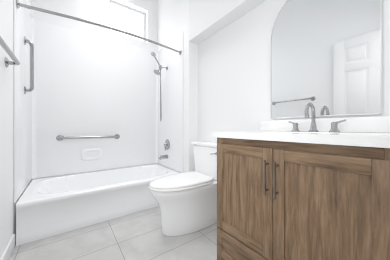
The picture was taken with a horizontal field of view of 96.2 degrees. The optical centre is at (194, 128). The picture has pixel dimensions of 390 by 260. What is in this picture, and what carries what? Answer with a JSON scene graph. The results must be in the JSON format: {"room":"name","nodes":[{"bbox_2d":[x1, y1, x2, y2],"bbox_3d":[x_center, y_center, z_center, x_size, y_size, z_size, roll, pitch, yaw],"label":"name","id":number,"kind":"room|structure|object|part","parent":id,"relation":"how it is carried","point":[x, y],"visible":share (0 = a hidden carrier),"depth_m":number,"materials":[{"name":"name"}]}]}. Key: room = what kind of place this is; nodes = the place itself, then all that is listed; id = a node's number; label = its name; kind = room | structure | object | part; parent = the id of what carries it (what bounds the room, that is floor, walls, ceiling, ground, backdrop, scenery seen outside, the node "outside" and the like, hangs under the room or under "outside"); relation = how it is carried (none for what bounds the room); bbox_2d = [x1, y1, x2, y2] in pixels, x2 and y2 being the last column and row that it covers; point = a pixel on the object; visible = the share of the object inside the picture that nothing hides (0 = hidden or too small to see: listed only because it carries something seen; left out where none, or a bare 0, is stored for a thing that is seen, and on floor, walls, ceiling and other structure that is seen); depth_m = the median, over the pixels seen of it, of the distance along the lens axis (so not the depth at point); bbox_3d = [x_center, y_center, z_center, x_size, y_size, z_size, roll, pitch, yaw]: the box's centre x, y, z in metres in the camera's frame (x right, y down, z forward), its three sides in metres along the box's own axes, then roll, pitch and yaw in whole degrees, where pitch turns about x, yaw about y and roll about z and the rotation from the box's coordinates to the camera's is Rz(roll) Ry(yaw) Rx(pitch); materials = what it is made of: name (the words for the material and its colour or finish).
{"room":"bathroom","nodes":[
{"label":"bathroom","id":0,"kind":"room"},
{"bbox_2d":[0,0,30,258],"bbox_3d":[-1.080,-0.600,0.815,0.120,3.000,3.170,0,0,-36],"label":"wall","id":1,"kind":"structure","parent":0,"point":[7,218],"depth_m":1.18,"materials":[{"name":"white paint"}]},
{"bbox_2d":[0,234,14,259],"bbox_3d":[-0.767,0.850,0.497,0.012,0.100,2.048,0,0,-36],"label":"baseboard","id":2,"kind":"structure","parent":1,"relation":"attached to","point":[8,251],"depth_m":1.20,"materials":[{"name":"white paint"}]},
{"bbox_2d":[0,36,19,67],"bbox_3d":[-1.055,-0.440,0.944,0.073,0.068,0.678,0,0,-36],"label":"towel rail","id":3,"kind":"object","parent":1,"relation":"attached to","point":[6,48],"visible":0.98,"depth_m":1.06,"materials":[{"name":"silver metal"}]},
{"bbox_2d":[31,0,147,180],"bbox_3d":[-1.343,-0.600,2.435,1.360,3.000,0.160,0,0,-36],"label":"wall","id":4,"kind":"structure","parent":0,"point":[96,11],"depth_m":2.29,"materials":[{"name":"white paint"}]},
{"bbox_2d":[13,0,182,202],"bbox_3d":[-0.996,-0.330,2.094,1.518,1.801,0.797,0,0,-36],"label":"shower surround","id":5,"kind":"structure","parent":4,"relation":"attached to","point":[85,84],"depth_m":2.26,"materials":[{"name":"white plastic"}]},
{"bbox_2d":[24,36,33,93],"bbox_3d":[-1.552,-0.580,1.640,0.066,0.536,0.076,0,0,-36],"label":"grab rail","id":6,"kind":"object","parent":5,"relation":"attached to","point":[31,44],"visible":0.98,"depth_m":1.64,"materials":[{"name":"silver metal"}]},
{"bbox_2d":[56,134,119,140],"bbox_3d":[-1.351,0.120,2.276,0.716,0.076,0.065,0,0,-36],"label":"grab rail","id":7,"kind":"object","parent":5,"relation":"attached to","point":[62,137],"visible":1,"depth_m":2.21,"materials":[{"name":"silver metal"}]},
{"bbox_2d":[81,148,102,160],"bbox_3d":[-1.354,0.348,2.302,0.250,0.156,0.018,0,0,-36],"label":"soap dish","id":8,"kind":"object","parent":5,"relation":"attached to","point":[92,154],"visible":1,"depth_m":2.30,"materials":[{"name":"white"}]},
{"bbox_2d":[16,0,181,54],"bbox_3d":[-0.778,-0.975,1.794,1.496,0.063,0.114,0,0,-36],"label":"rail","id":9,"kind":"object","parent":5,"relation":"attached to","point":[18,4],"visible":1,"depth_m":1.60,"materials":[{"name":"silver metal"}]},
{"bbox_2d":[151,52,169,159],"bbox_3d":[-0.502,-0.303,2.477,0.249,1.504,0.155,0,0,-36],"label":"shower fixture","id":10,"kind":"object","parent":5,"relation":"attached to","point":[167,142],"visible":1,"depth_m":2.49,"materials":[{"name":"silver metal"}]},
{"bbox_3d":[-0.457,0.417,2.510,0.136,0.064,0.060,0,0,-36],"label":"spout","id":11,"kind":"part","parent":10,"relation":"part of","materials":[{"name":"silver metal"}]},
{"bbox_2d":[109,0,145,41],"bbox_3d":[-1.041,-1.605,2.700,0.560,0.510,0.045,0,0,-36],"label":"window","id":12,"kind":"structure","parent":4,"relation":"in","point":[126,19],"depth_m":2.69,"materials":[{"name":"white glass"}]},
{"bbox_2d":[9,206,216,259],"bbox_3d":[-0.360,0.950,1.338,1.900,0.100,3.170,0,0,-36],"label":"floor","id":13,"kind":"structure","parent":0,"point":[139,235],"depth_m":1.36,"materials":[{"name":"tile"}]},
{"bbox_2d":[16,164,178,245],"bbox_3d":[-0.992,0.738,2.088,1.490,0.325,0.786,0,0,-36],"label":"bathtub","id":14,"kind":"object","parent":13,"relation":"on","point":[49,207],"visible":0.85,"depth_m":1.68,"materials":[{"name":"white ceramic"}]},
{"bbox_2d":[149,141,216,236],"bbox_3d":[-0.048,0.525,1.639,0.780,0.750,0.490,0,0,-36],"label":"toilet","id":15,"kind":"object","parent":13,"relation":"on","point":[187,202],"visible":0.75,"depth_m":1.50,"materials":[{"name":"white ceramic"}]},
{"bbox_3d":[-0.135,0.489,1.576,0.565,0.021,0.378,0,0,-36],"label":"seat","id":16,"kind":"part","parent":15,"relation":"part of","materials":[{"name":"white plastic"}]},
{"bbox_3d":[-0.132,0.463,1.578,0.564,0.028,0.372,0,0,-36],"label":"lid","id":17,"kind":"part","parent":15,"relation":"part of","materials":[{"name":"white plastic"}]},
{"bbox_3d":[-0.054,0.701,1.634,0.753,0.398,0.374,0,0,-36],"label":"bowl","id":18,"kind":"part","parent":15,"relation":"part of","materials":[{"name":"white ceramic"}]},
{"bbox_3d":[0.182,0.167,1.806,0.212,0.033,0.490,0,0,-36],"label":"tank lid","id":19,"kind":"part","parent":15,"relation":"part of","materials":[{"name":"white ceramic"}]},
{"bbox_2d":[212,103,389,259],"bbox_3d":[0.572,0.372,0.970,0.580,1.055,0.824,0,0,-36],"label":"bathroom vanity","id":20,"kind":"object","parent":13,"relation":"on","point":[318,189],"visible":1,"depth_m":0.75,"materials":[{"name":"brown wood"}]},
{"bbox_3d":[0.351,0.233,0.810,0.034,0.165,0.059,0,0,-36],"label":"handle","id":21,"kind":"part","parent":20,"relation":"part of","materials":[{"name":"silver metal"}]},
{"bbox_2d":[288,103,346,132],"bbox_3d":[0.706,-0.066,1.068,0.138,0.178,0.316,0,0,-36],"label":"faucet","id":22,"kind":"object","parent":20,"relation":"on","point":[334,125],"depth_m":1.07,"materials":[{"name":"silver metal"}]},
{"bbox_2d":[146,0,156,164],"bbox_3d":[-0.728,-0.600,2.882,0.160,3.000,0.160,0,0,-36],"label":"wall","id":23,"kind":"structure","parent":0,"point":[151,23],"depth_m":2.81,"materials":[{"name":"white paint"}]},
{"bbox_2d":[157,0,197,172],"bbox_3d":[-0.289,-0.600,2.533,0.140,3.000,0.920,0,0,-36],"label":"wall","id":24,"kind":"structure","parent":0,"point":[172,19],"depth_m":2.19,"materials":[{"name":"white paint"}]},
{"bbox_2d":[189,0,266,43],"bbox_3d":[0.549,-1.575,1.380,0.140,1.050,1.930,0,0,-36],"label":"soffit","id":25,"kind":"structure","parent":0,"point":[208,19],"depth_m":1.80,"materials":[{"name":"white paint"}]},
{"bbox_2d":[198,0,389,141],"bbox_3d":[0.360,-0.600,1.861,0.120,3.000,3.170,0,0,-36],"label":"wall","id":26,"kind":"structure","parent":0,"point":[234,76],"depth_m":1.65,"materials":[{"name":"white paint"}]},
{"bbox_2d":[260,114,389,133],"bbox_3d":[0.798,-0.019,1.135,0.020,0.084,0.824,0,0,-36],"label":"backsplash","id":27,"kind":"structure","parent":26,"relation":"attached to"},
{"bbox_2d":[270,0,382,118],"bbox_3d":[0.788,-0.537,1.152,0.012,0.935,0.620,0,0,-36],"label":"mirror","id":28,"kind":"object","parent":26,"relation":"attached to","point":[326,58],"visible":1,"depth_m":1.09,"materials":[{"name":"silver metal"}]}
]}

